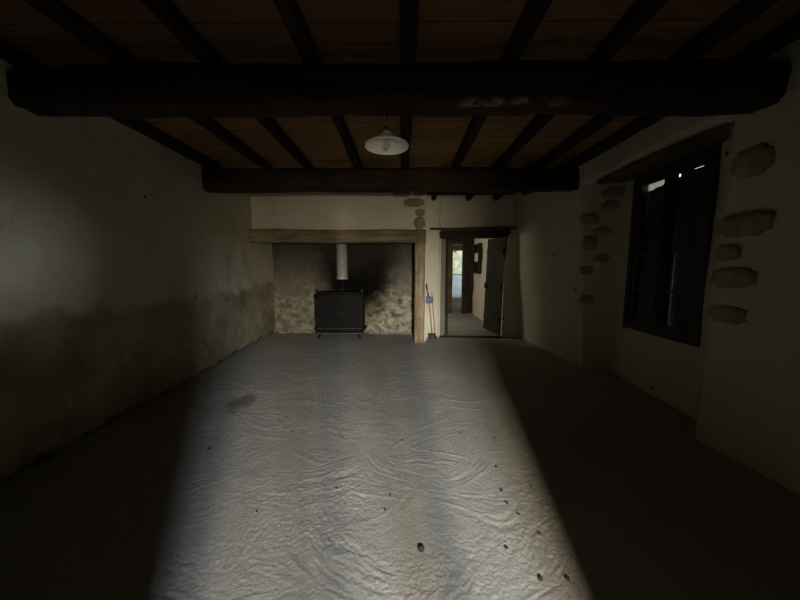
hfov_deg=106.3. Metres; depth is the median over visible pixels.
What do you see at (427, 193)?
trim
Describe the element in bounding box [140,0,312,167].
joist
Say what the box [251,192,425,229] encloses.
wall
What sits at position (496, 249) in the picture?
door
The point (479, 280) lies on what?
wall
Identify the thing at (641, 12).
joist
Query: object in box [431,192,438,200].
joist
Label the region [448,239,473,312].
door
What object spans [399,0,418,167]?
joist
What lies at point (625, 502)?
floor
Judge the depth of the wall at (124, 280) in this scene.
2.82 m
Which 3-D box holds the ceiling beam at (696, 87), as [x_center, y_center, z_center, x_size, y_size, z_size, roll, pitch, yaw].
[-0.129,-1.548,2.208,6.300,0.323,0.284,0,6,0]
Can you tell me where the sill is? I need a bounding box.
[442,333,498,335]
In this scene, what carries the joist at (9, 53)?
attached to the ceiling
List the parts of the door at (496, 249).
post, architrave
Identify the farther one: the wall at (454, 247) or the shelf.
the wall at (454, 247)
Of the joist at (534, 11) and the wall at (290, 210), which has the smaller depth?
the joist at (534, 11)
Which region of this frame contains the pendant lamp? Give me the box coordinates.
[364,116,408,154]
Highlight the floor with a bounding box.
[0,297,799,599]
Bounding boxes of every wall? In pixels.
[0,58,275,482]
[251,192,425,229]
[272,243,414,331]
[424,195,518,341]
[445,246,462,292]
[452,276,461,293]
[472,238,496,320]
[514,39,799,494]
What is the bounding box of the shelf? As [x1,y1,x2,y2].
[315,331,363,334]
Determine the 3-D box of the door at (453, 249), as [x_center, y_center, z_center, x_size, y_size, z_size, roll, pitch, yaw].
[2.906,-1.382,15.516,0.700,2.450,0.080,0,6,0]
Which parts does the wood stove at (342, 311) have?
rail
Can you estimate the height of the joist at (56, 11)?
0.128 m
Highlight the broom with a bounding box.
[426,283,435,337]
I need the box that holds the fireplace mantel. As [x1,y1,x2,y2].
[249,228,425,342]
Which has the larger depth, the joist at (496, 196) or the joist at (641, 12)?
the joist at (496, 196)
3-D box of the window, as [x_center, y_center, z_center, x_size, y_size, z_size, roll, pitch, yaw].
[3.122,-0.542,3.380,0.425,2.200,1.240,0,6,2]
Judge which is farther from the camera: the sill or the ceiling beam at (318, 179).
the sill
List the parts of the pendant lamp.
lamp shade, bulb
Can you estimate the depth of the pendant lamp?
2.37 m
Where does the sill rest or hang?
attached to the wall at (447, 211)
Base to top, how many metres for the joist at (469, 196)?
0.137 m
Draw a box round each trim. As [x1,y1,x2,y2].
[426,192,515,194]
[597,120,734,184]
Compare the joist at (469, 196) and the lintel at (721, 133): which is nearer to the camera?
the lintel at (721, 133)
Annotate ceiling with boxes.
[0,0,799,167]
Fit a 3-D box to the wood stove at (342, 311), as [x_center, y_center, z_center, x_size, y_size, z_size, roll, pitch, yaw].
[-1.303,-0.689,6.551,1.102,3.022,0.590,0,6,0]
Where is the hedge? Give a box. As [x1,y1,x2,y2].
[453,251,461,275]
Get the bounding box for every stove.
[313,244,366,338]
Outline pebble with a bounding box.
[418,545,424,551]
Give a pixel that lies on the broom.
(432, 333)
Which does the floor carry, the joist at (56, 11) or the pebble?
the pebble
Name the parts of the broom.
handle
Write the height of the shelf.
0.040 m
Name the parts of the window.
sash, pane, sash, pane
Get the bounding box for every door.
[430,226,515,337]
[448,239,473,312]
[453,249,462,296]
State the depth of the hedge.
19.56 m
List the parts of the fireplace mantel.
post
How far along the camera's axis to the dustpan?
6.30 m
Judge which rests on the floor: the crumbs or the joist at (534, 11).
the crumbs
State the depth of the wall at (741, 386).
2.52 m
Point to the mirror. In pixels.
(478, 248)
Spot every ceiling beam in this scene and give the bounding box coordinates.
[6,58,791,118]
[201,167,579,192]
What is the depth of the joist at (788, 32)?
2.13 m
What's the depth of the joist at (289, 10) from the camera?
1.97 m
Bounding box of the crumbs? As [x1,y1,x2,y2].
[279,331,412,334]
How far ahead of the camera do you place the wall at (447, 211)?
6.32 m
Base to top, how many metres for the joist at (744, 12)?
0.132 m
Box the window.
[622,143,721,346]
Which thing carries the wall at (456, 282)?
on the ground
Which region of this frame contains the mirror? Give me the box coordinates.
[473,243,482,273]
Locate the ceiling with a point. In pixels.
(237, 31)
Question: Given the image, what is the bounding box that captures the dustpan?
[425,292,432,302]
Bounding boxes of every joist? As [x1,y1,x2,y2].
[0,39,221,167]
[24,0,271,167]
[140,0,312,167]
[273,0,362,167]
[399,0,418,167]
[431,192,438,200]
[451,0,552,166]
[466,193,476,200]
[493,0,668,166]
[493,167,531,200]
[534,0,778,167]
[565,13,799,167]
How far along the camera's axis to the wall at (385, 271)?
6.95 m
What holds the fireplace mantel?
on the floor
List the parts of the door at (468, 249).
post, post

